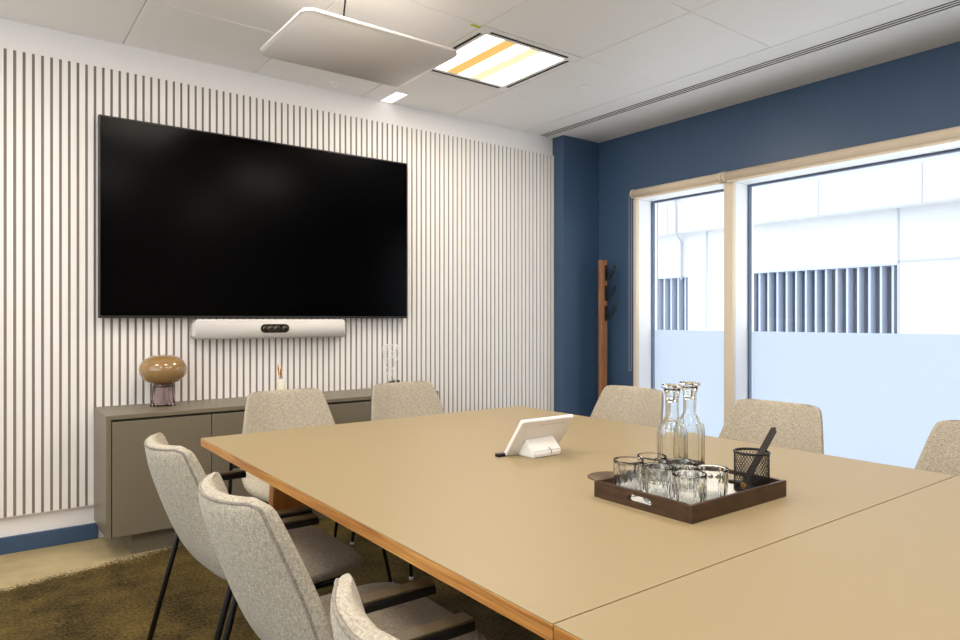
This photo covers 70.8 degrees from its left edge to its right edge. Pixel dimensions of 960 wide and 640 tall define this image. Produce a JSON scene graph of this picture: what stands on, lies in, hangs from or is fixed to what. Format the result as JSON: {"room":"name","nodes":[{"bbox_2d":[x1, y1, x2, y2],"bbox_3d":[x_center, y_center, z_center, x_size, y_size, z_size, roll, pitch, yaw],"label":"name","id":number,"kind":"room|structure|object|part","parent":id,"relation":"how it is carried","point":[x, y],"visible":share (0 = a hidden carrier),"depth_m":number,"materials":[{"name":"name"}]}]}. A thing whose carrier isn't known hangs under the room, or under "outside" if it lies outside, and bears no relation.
{"room":"meeting room","nodes":[
{"label":"meeting room","id":0,"kind":"room"},
{"bbox_2d":[0,517,545,639],"bbox_3d":[0.605,1.255,1.420,6.470,0.150,7.150,0,0,-37],"label":"floor","id":1,"kind":"structure","parent":0,"point":[94,589],"depth_m":2.91,"materials":[{"name":"brown carpet"}]},
{"bbox_2d":[144,433,363,639],"bbox_3d":[-0.686,0.762,2.085,0.633,0.837,0.608,0,0,-37],"label":"armchair","id":2,"kind":"object","parent":1,"relation":"on","point":[176,472],"visible":0.69,"depth_m":1.88,"materials":[{"name":"fabric"}]},
{"bbox_3d":[-0.991,0.854,2.162,0.209,0.643,0.096,0,0,-37],"label":"leg","id":3,"kind":"part","parent":2,"relation":"part of","materials":[{"name":"black metal"}]},
{"bbox_3d":[-0.852,0.543,1.960,0.215,0.399,0.508,0,0,-37],"label":"backrest","id":4,"kind":"part","parent":2,"relation":"part of","materials":[{"name":"fabric"}]},
{"bbox_3d":[-0.697,0.854,1.770,0.209,0.643,0.096,0,0,-37],"label":"leg","id":5,"kind":"part","parent":2,"relation":"part of","materials":[{"name":"black metal"}]},
{"bbox_3d":[-0.880,0.538,2.295,0.160,0.017,0.038,0,0,-37],"label":"armrest","id":6,"kind":"part","parent":2,"relation":"part of","materials":[{"name":"black metal"}]},
{"bbox_3d":[-0.539,0.538,1.839,0.160,0.017,0.038,0,0,-37],"label":"armrest","id":7,"kind":"part","parent":2,"relation":"part of","materials":[{"name":"black metal"}]},
{"bbox_3d":[-0.633,0.733,2.124,0.413,0.100,0.512,0,0,-37],"label":"seat","id":8,"kind":"part","parent":2,"relation":"part of","materials":[{"name":"fabric"}]},
{"bbox_3d":[-0.633,0.790,2.124,0.252,0.025,0.402,0,0,-37],"label":"seat frame","id":9,"kind":"part","parent":2,"relation":"part of","materials":[{"name":"black metal"}]},
{"bbox_2d":[94,388,438,553],"bbox_3d":[-1.165,0.825,4.010,1.922,0.710,0.417,0,0,-37],"label":"sideboard","id":10,"kind":"object","parent":1,"relation":"on","point":[128,505],"visible":0.45,"depth_m":3.43,"materials":[{"name":"brown paint"}]},
{"bbox_3d":[-1.612,0.785,3.434,0.464,0.563,0.028,0,0,-37],"label":"door","id":11,"kind":"part","parent":10,"relation":"part of","materials":[{"name":"brown paint"}]},
{"bbox_2d":[139,355,186,406],"bbox_3d":[-1.720,0.332,3.665,0.238,0.276,0.238,0,0,-37],"label":"table lamp","id":12,"kind":"object","parent":10,"relation":"on","point":[162,371],"visible":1,"depth_m":3.60,"materials":[{"name":"brown glass"}]},
{"bbox_3d":[-1.720,0.274,3.665,0.238,0.160,0.238,0,0,-37],"label":"globe","id":13,"kind":"part","parent":12,"relation":"part of","materials":[{"name":"orange glass"}]},
{"bbox_3d":[-1.237,0.785,3.715,0.464,0.563,0.028,0,0,-37],"label":"door","id":14,"kind":"part","parent":10,"relation":"part of","materials":[{"name":"brown paint"}]},
{"bbox_2d":[276,365,285,389],"bbox_3d":[-1.190,0.367,4.031,0.056,0.205,0.056,0,0,-37],"label":"bud vase","id":15,"kind":"object","parent":10,"relation":"on","point":[280,385],"visible":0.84,"depth_m":4.02,"materials":[{"name":"beige ceramic"}]},
{"bbox_3d":[-0.862,0.785,3.995,0.464,0.563,0.028,0,0,-37],"label":"door","id":16,"kind":"part","parent":10,"relation":"part of","materials":[{"name":"brown paint"}]},
{"bbox_2d":[382,345,399,382],"bbox_3d":[-0.595,0.321,4.494,0.109,0.298,0.109,0,0,-37],"label":"ornament","id":17,"kind":"object","parent":10,"relation":"on","point":[389,366],"visible":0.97,"depth_m":4.49,"materials":[{"name":"glass"}]},
{"bbox_2d":[228,388,392,582],"bbox_3d":[-0.798,0.762,3.075,0.608,0.837,0.633,0,0,-37],"label":"armchair","id":18,"kind":"object","parent":1,"relation":"on","point":[273,410],"visible":0.37,"depth_m":3.25,"materials":[{"name":"fabric"}]},
{"bbox_3d":[-1.113,0.854,3.087,0.096,0.643,0.209,0,0,-37],"label":"leg","id":19,"kind":"part","parent":18,"relation":"part of","materials":[{"name":"black metal"}]},
{"bbox_3d":[-0.759,0.733,3.023,0.512,0.100,0.413,0,0,-37],"label":"seat","id":20,"kind":"part","parent":18,"relation":"part of","materials":[{"name":"fabric"}]},
{"bbox_3d":[-0.923,0.543,3.242,0.508,0.399,0.215,0,0,-37],"label":"backrest","id":21,"kind":"part","parent":18,"relation":"part of","materials":[{"name":"fabric"}]},
{"bbox_3d":[-0.720,0.854,3.381,0.096,0.643,0.209,0,0,-37],"label":"leg","id":22,"kind":"part","parent":18,"relation":"part of","materials":[{"name":"black metal"}]},
{"bbox_3d":[-0.473,0.978,3.026,0.182,0.395,0.035,0,0,15],"label":"leg","id":23,"kind":"part","parent":18,"relation":"part of","materials":[{"name":"black metal"}]},
{"bbox_2d":[198,472,486,639],"bbox_3d":[-0.308,0.762,1.555,0.633,0.837,0.608,0,0,-37],"label":"armchair","id":24,"kind":"object","parent":1,"relation":"on","point":[266,575],"visible":0.88,"depth_m":1.30,"materials":[{"name":"fabric"}]},
{"bbox_3d":[-0.614,0.854,1.633,0.209,0.643,0.096,0,0,-37],"label":"leg","id":25,"kind":"part","parent":24,"relation":"part of","materials":[{"name":"black metal"}]},
{"bbox_3d":[-0.475,0.543,1.431,0.215,0.399,0.508,0,0,-37],"label":"backrest","id":26,"kind":"part","parent":24,"relation":"part of","materials":[{"name":"fabric"}]},
{"bbox_3d":[-0.503,0.538,1.766,0.160,0.017,0.038,0,0,-37],"label":"armrest","id":27,"kind":"part","parent":24,"relation":"part of","materials":[{"name":"black metal"}]},
{"bbox_3d":[-0.161,0.538,1.309,0.160,0.017,0.038,0,0,-37],"label":"armrest","id":28,"kind":"part","parent":24,"relation":"part of","materials":[{"name":"black metal"}]},
{"bbox_3d":[-0.256,0.733,1.594,0.413,0.100,0.512,0,0,-37],"label":"seat","id":29,"kind":"part","parent":24,"relation":"part of","materials":[{"name":"fabric"}]},
{"bbox_2d":[350,381,444,579],"bbox_3d":[-0.274,0.762,3.467,0.608,0.837,0.633,0,0,-37],"label":"armchair","id":30,"kind":"object","parent":1,"relation":"on","point":[413,398],"visible":0.41,"depth_m":3.67,"materials":[{"name":"fabric"}]},
{"bbox_3d":[-0.589,0.854,3.479,0.096,0.643,0.209,0,0,-37],"label":"leg","id":31,"kind":"part","parent":30,"relation":"part of","materials":[{"name":"black metal"}]},
{"bbox_3d":[-0.398,0.543,3.634,0.508,0.399,0.215,0,0,-37],"label":"backrest","id":32,"kind":"part","parent":30,"relation":"part of","materials":[{"name":"fabric"}]},
{"bbox_3d":[-0.318,0.978,3.141,0.035,0.395,0.182,0,0,1],"label":"leg","id":33,"kind":"part","parent":30,"relation":"part of","materials":[{"name":"black metal"}]},
{"bbox_2d":[330,573,474,639],"bbox_3d":[0.112,0.762,0.939,0.633,0.837,0.608,0,0,-37],"label":"armchair","id":34,"kind":"object","parent":1,"relation":"on","point":[349,619],"visible":1,"depth_m":0.86,"materials":[{"name":"fabric"}]},
{"bbox_3d":[-0.054,0.543,0.815,0.215,0.399,0.508,0,0,-37],"label":"backrest","id":35,"kind":"part","parent":34,"relation":"part of","materials":[{"name":"fabric"}]},
{"bbox_3d":[-0.082,0.538,1.150,0.160,0.017,0.038,0,0,-37],"label":"armrest","id":36,"kind":"part","parent":34,"relation":"part of","materials":[{"name":"black metal"}]},
{"bbox_2d":[201,406,955,639],"bbox_3d":[0.153,0.810,2.197,1.542,0.740,1.899,0,0,-37],"label":"conference table","id":37,"kind":"object","parent":1,"relation":"on","point":[530,540],"visible":0.8,"depth_m":1.63,"materials":[{"name":"laminate"}]},
{"bbox_3d":[-0.717,0.825,2.524,0.189,0.711,0.050,0,0,-37],"label":"leg","id":38,"kind":"part","parent":37,"relation":"part of","materials":[{"name":"brown wood"}]},
{"bbox_2d":[495,414,573,457],"bbox_3d":[0.180,0.378,2.192,0.253,0.128,0.106,0,0,-37],"label":"controller","id":39,"kind":"object","parent":37,"relation":"on","point":[534,437],"visible":1,"depth_m":2.16,"materials":[{"name":"white plastic"}]},
{"bbox_2d":[587,471,613,480],"bbox_3d":[0.361,0.438,1.875,0.124,0.004,0.124,0,0,-37],"label":"cable grommet","id":40,"kind":"object","parent":37,"relation":"on","point":[594,476],"visible":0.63,"depth_m":1.88,"materials":[{"name":"brown"}]},
{"bbox_2d":[594,469,785,523],"bbox_3d":[0.521,0.420,1.673,0.384,0.040,0.285,0,0,-37],"label":"tray","id":41,"kind":"object","parent":37,"relation":"on","point":[605,488],"visible":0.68,"depth_m":1.55,"materials":[{"name":"brown wood"}]},
{"bbox_3d":[0.372,0.420,1.561,0.010,0.040,0.265,0,0,-37],"label":"handle","id":42,"kind":"part","parent":41,"relation":"part of","materials":[{"name":"brown wood"}]},
{"bbox_2d":[631,483,735,504],"bbox_3d":[0.520,0.431,1.672,0.330,0.001,0.250,0,0,-37],"label":"napkin","id":43,"kind":"object","parent":41,"relation":"in","point":[731,490],"visible":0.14,"depth_m":1.63,"materials":[{"name":"white paper"}]},
{"bbox_2d":[613,456,643,496],"bbox_3d":[0.366,0.388,1.664,0.074,0.084,0.074,0,0,-37],"label":"tumbler","id":44,"kind":"object","parent":43,"relation":"on","point":[627,469],"visible":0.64,"depth_m":1.64,"materials":[{"name":"clear glass"}]},
{"bbox_2d":[637,453,666,462],"bbox_3d":[0.436,0.388,1.712,0.074,0.084,0.074,0,0,23],"label":"tumbler","id":45,"kind":"object","parent":43,"relation":"on","point":[647,457],"visible":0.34,"depth_m":1.72,"materials":[{"name":"clear glass"}]},
{"bbox_2d":[642,462,673,503],"bbox_3d":[0.419,0.388,1.593,0.074,0.084,0.074,0,0,13],"label":"tumbler","id":46,"kind":"object","parent":43,"relation":"on","point":[657,478],"visible":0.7,"depth_m":1.56,"materials":[{"name":"clear glass"}]},
{"bbox_2d":[657,383,687,458],"bbox_3d":[0.500,0.299,1.757,0.078,0.262,0.078,0,0,-37],"label":"carafe","id":47,"kind":"object","parent":43,"relation":"on","point":[672,434],"visible":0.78,"depth_m":1.74,"materials":[{"name":"clear glass"}]},
{"bbox_2d":[665,458,696,469],"bbox_3d":[0.489,0.388,1.642,0.074,0.084,0.074,0,0,-17],"label":"tumbler","id":48,"kind":"object","parent":43,"relation":"on","point":[678,463],"visible":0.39,"depth_m":1.65,"materials":[{"name":"clear glass"}]},
{"bbox_2d":[672,469,706,504],"bbox_3d":[0.472,0.388,1.519,0.074,0.084,0.074,0,0,-27],"label":"tumbler","id":49,"kind":"object","parent":43,"relation":"on","point":[689,485],"visible":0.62,"depth_m":1.49,"materials":[{"name":"clear glass"}]},
{"bbox_2d":[679,381,704,464],"bbox_3d":[0.565,0.299,1.817,0.078,0.262,0.078,0,0,-37],"label":"carafe","id":50,"kind":"object","parent":43,"relation":"on","point":[689,417],"visible":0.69,"depth_m":1.79,"materials":[{"name":"clear glass"}]},
{"bbox_2d":[695,464,728,499],"bbox_3d":[0.540,0.388,1.573,0.074,0.084,0.074,0,0,33],"label":"tumbler","id":51,"kind":"object","parent":43,"relation":"on","point":[717,475],"visible":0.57,"depth_m":1.54,"materials":[{"name":"clear glass"}]},
{"bbox_2d":[733,447,770,491],"bbox_3d":[0.678,0.379,1.685,0.088,0.102,0.088,0,0,-37],"label":"pencil cup","id":52,"kind":"object","parent":41,"relation":"in","point":[766,456],"visible":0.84,"depth_m":1.66,"materials":[{"name":"black metal"}]},
{"bbox_2d":[740,427,772,486],"bbox_3d":[0.695,0.349,1.697,0.093,0.152,0.007,0,0,-8],"label":"pencil","id":53,"kind":"object","parent":52,"relation":"in","point":[771,428],"visible":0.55,"depth_m":1.70,"materials":[{"name":"black"}]},
{"bbox_2d":[741,427,775,488],"bbox_3d":[0.697,0.348,1.688,0.094,0.154,0.007,0,0,-8],"label":"pencil","id":54,"kind":"object","parent":52,"relation":"in","point":[774,428],"visible":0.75,"depth_m":1.69,"materials":[{"name":"black"}]},
{"bbox_2d":[743,430,776,488],"bbox_3d":[0.696,0.351,1.680,0.091,0.148,0.007,0,0,-8],"label":"pencil","id":55,"kind":"object","parent":52,"relation":"in","point":[774,431],"visible":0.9,"depth_m":1.68,"materials":[{"name":"black"}]},
{"bbox_3d":[0.671,0.420,1.785,0.010,0.040,0.265,0,0,-37],"label":"handle","id":56,"kind":"part","parent":41,"relation":"part of","materials":[{"name":"brown wood"}]},
{"bbox_2d":[598,260,616,398],"bbox_3d":[1.013,0.347,5.566,0.250,1.665,0.250,0,0,-37],"label":"coat stand","id":57,"kind":"object","parent":1,"relation":"on","point":[602,264],"visible":0.68,"depth_m":5.54,"materials":[{"name":"brown wood"}]},
{"bbox_3d":[1.013,0.338,5.566,0.068,1.645,0.040,0,0,-37],"label":"post","id":58,"kind":"part","parent":57,"relation":"part of","materials":[{"name":"brown wood"}]},
{"bbox_2d":[590,385,663,427],"bbox_3d":[0.577,0.762,3.261,0.633,0.837,0.608,0,0,-37],"label":"armchair","id":59,"kind":"object","parent":1,"relation":"on","point":[626,404],"visible":0.28,"depth_m":3.42,"materials":[{"name":"fabric"}]},
{"bbox_2d":[554,476,959,639],"bbox_3d":[1.285,0.810,0.684,1.542,0.740,1.876,0,0,-37],"label":"conference table","id":60,"kind":"object","parent":1,"relation":"on","point":[889,570],"visible":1,"depth_m":1.10,"materials":[{"name":"laminate"}]},
{"bbox_2d":[718,399,823,453],"bbox_3d":[1.037,0.762,2.655,0.633,0.837,0.608,0,0,-37],"label":"armchair","id":61,"kind":"object","parent":1,"relation":"on","point":[798,426],"visible":0.31,"depth_m":2.81,"materials":[{"name":"fabric"}]},
{"bbox_2d":[915,420,959,475],"bbox_3d":[1.495,0.762,2.042,0.633,0.837,0.608,0,0,-37],"label":"armchair","id":62,"kind":"object","parent":1,"relation":"on","point":[940,453],"visible":0.25,"depth_m":2.29,"materials":[{"name":"fabric"}]},
{"bbox_2d":[0,18,553,537],"bbox_3d":[-1.467,-0.212,4.190,6.470,2.785,0.232,0,0,-37],"label":"wall","id":63,"kind":"structure","parent":0,"point":[478,326],"depth_m":3.97,"materials":[{"name":"white paint"}]},
{"bbox_2d":[0,523,97,554],"bbox_3d":[-1.620,1.137,3.961,5.550,0.085,0.016,0,0,-37],"label":"baseboard","id":64,"kind":"structure","parent":63,"relation":"attached to","point":[53,537],"depth_m":3.49,"materials":[{"name":"blue paint"}]},
{"bbox_2d":[98,114,406,317],"bbox_3d":[-1.275,-0.543,4.147,1.884,1.076,0.066,0,0,-37],"label":"television","id":65,"kind":"object","parent":63,"relation":"attached to","point":[192,223],"visible":1,"depth_m":4.00,"materials":[{"name":"black plastic"}]},
{"bbox_2d":[190,319,344,339],"bbox_3d":[-1.269,0.059,4.135,0.936,0.116,0.094,0,0,-37],"label":"bar","id":66,"kind":"object","parent":63,"relation":"attached to","point":[200,329],"visible":1,"depth_m":4.07,"materials":[{"name":"white plastic"}]},
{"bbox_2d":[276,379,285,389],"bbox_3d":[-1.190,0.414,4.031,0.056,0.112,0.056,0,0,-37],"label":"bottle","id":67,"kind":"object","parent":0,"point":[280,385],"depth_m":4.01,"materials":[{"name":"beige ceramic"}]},
{"bbox_2d":[0,0,959,142],"bbox_3d":[0.605,-1.585,1.420,6.470,0.161,7.150,0,0,-37],"label":"ceiling","id":68,"kind":"structure","parent":0,"point":[632,52],"depth_m":3.65,"materials":[{"name":"white paint"}]},
{"bbox_2d":[329,81,340,88],"bbox_3d":[-0.925,-1.495,4.304,0.076,0.044,0.076,0,0,-37],"label":"sprinkler","id":69,"kind":"object","parent":68,"relation":"attached to","point":[334,83],"visible":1,"depth_m":4.30,"materials":[{"name":"white paint"}]},
{"bbox_2d":[260,0,456,86],"bbox_3d":[-0.572,-1.379,3.194,0.776,0.260,0.580,0,0,-37],"label":"panel","id":70,"kind":"object","parent":68,"relation":"hanging from","point":[313,37],"visible":1,"depth_m":3.14,"materials":[{"name":"white"}]},
{"bbox_2d":[379,91,408,102],"bbox_3d":[-0.583,-1.503,4.578,0.100,0.006,0.230,0,0,-37],"label":"recessed light","id":71,"kind":"object","parent":68,"relation":"attached to","point":[395,96],"visible":1,"depth_m":4.57,"materials":[{"name":"white paint"}]},
{"bbox_2d":[429,25,581,91],"bbox_3d":[0.090,-1.514,3.970,0.716,0.022,0.716,0,0,-37],"label":"recessed light","id":72,"kind":"object","parent":68,"relation":"in","point":[489,57],"visible":0.85,"depth_m":3.93,"materials":[{"name":"plastic"}]},
{"bbox_2d":[437,35,561,84],"bbox_3d":[0.090,-1.515,3.970,0.570,0.008,0.570,0,0,-37],"label":"diffuser","id":73,"kind":"object","parent":72,"relation":"attached to","point":[486,59],"depth_m":3.96,"materials":[{"name":"white plastic"}]},
{"bbox_2d":[577,85,586,89],"bbox_3d":[0.662,-1.500,4.379,0.068,0.011,0.068,0,0,-37],"label":"ceiling sensor","id":74,"kind":"object","parent":68,"relation":"attached to","point":[581,87],"visible":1,"depth_m":4.36,"materials":[{"name":"white paint"}]},
{"bbox_2d":[539,0,959,136],"bbox_3d":[2.506,-1.510,2.898,0.095,0.014,6.640,0,0,-37],"label":"ceiling vent","id":75,"kind":"object","parent":68,"relation":"in","point":[954,3],"visible":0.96,"depth_m":3.93,"materials":[{"name":"metal"}]},
{"bbox_2d":[553,135,598,416],"bbox_3d":[0.807,-0.163,5.699,0.420,2.685,0.140,0,0,-37],"label":"column","id":76,"kind":"structure","parent":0,"point":[576,160],"depth_m":5.60,"materials":[{"name":"blue paint"}]},
{"bbox_2d":[599,41,959,386],"bbox_3d":[3.135,-0.212,3.188,0.300,2.785,6.950,0,0,-37],"label":"wall","id":77,"kind":"structure","parent":0,"point":[918,93],"depth_m":4.59,"materials":[{"name":"blue paint"}]},
{"bbox_2d":[638,181,726,436],"bbox_3d":[1.606,0.058,5.201,0.258,2.085,0.839,0,0,-37],"label":"window","id":78,"kind":"structure","parent":77,"relation":"in","point":[665,356],"depth_m":5.37,"materials":[{"name":"white"}]},
{"bbox_2d":[633,141,959,468],"bbox_3d":[2.329,0.058,4.226,0.268,2.085,3.278,0,0,-37],"label":"window","id":79,"kind":"structure","parent":77,"relation":"in","point":[880,397],"depth_m":4.35,"materials":[{"name":"white"}]},
{"bbox_2d":[629,172,723,370],"bbox_3d":[1.467,-0.312,5.107,0.074,1.456,0.820,0,0,-37],"label":"roller blind","id":80,"kind":"object","parent":79,"relation":"attached to","point":[714,179],"visible":0.95,"depth_m":5.12,"materials":[{"name":"fabric"}]},
{"bbox_3d":[1.202,-0.294,5.403,0.004,1.421,0.028,0,0,-37],"label":"pull chain","id":81,"kind":"part","parent":80,"relation":"part of","materials":[{"name":"grey plastic"}]},
{"bbox_2d":[721,126,959,182],"bbox_3d":[2.450,-1.000,3.796,0.071,0.080,2.425,0,0,-37],"label":"roller blind","id":82,"kind":"object","parent":79,"relation":"attached to","point":[948,135],"visible":1,"depth_m":4.07,"materials":[{"name":"fabric"}]},
{"label":"outside","id":83,"kind":"structure","parent":0,"visible":0},
{"bbox_2d":[658,152,959,334],"bbox_3d":[4.872,-0.920,8.640,0.646,6.200,20.000,0,0,-37],"label":"office building","id":84,"kind":"structure","parent":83,"point":[875,249],"depth_m":8.83,"materials":[{"name":"grey concrete"}]},
{"bbox_2d":[658,275,687,329],"bbox_3d":[2.786,-0.055,11.551,0.300,1.270,2.040,0,0,-37],"label":"vent grille","id":85,"kind":"object","parent":84,"relation":"attached to","point":[672,291],"depth_m":10.96,"materials":[{"name":"grey metal"}]},
{"bbox_2d":[754,262,896,333],"bbox_3d":[4.562,-0.055,9.176,0.300,1.270,2.170,0,0,-37],"label":"vent grille","id":86,"kind":"object","parent":84,"relation":"attached to","point":[846,297],"depth_m":9.00,"materials":[{"name":"grey metal"}]}
]}

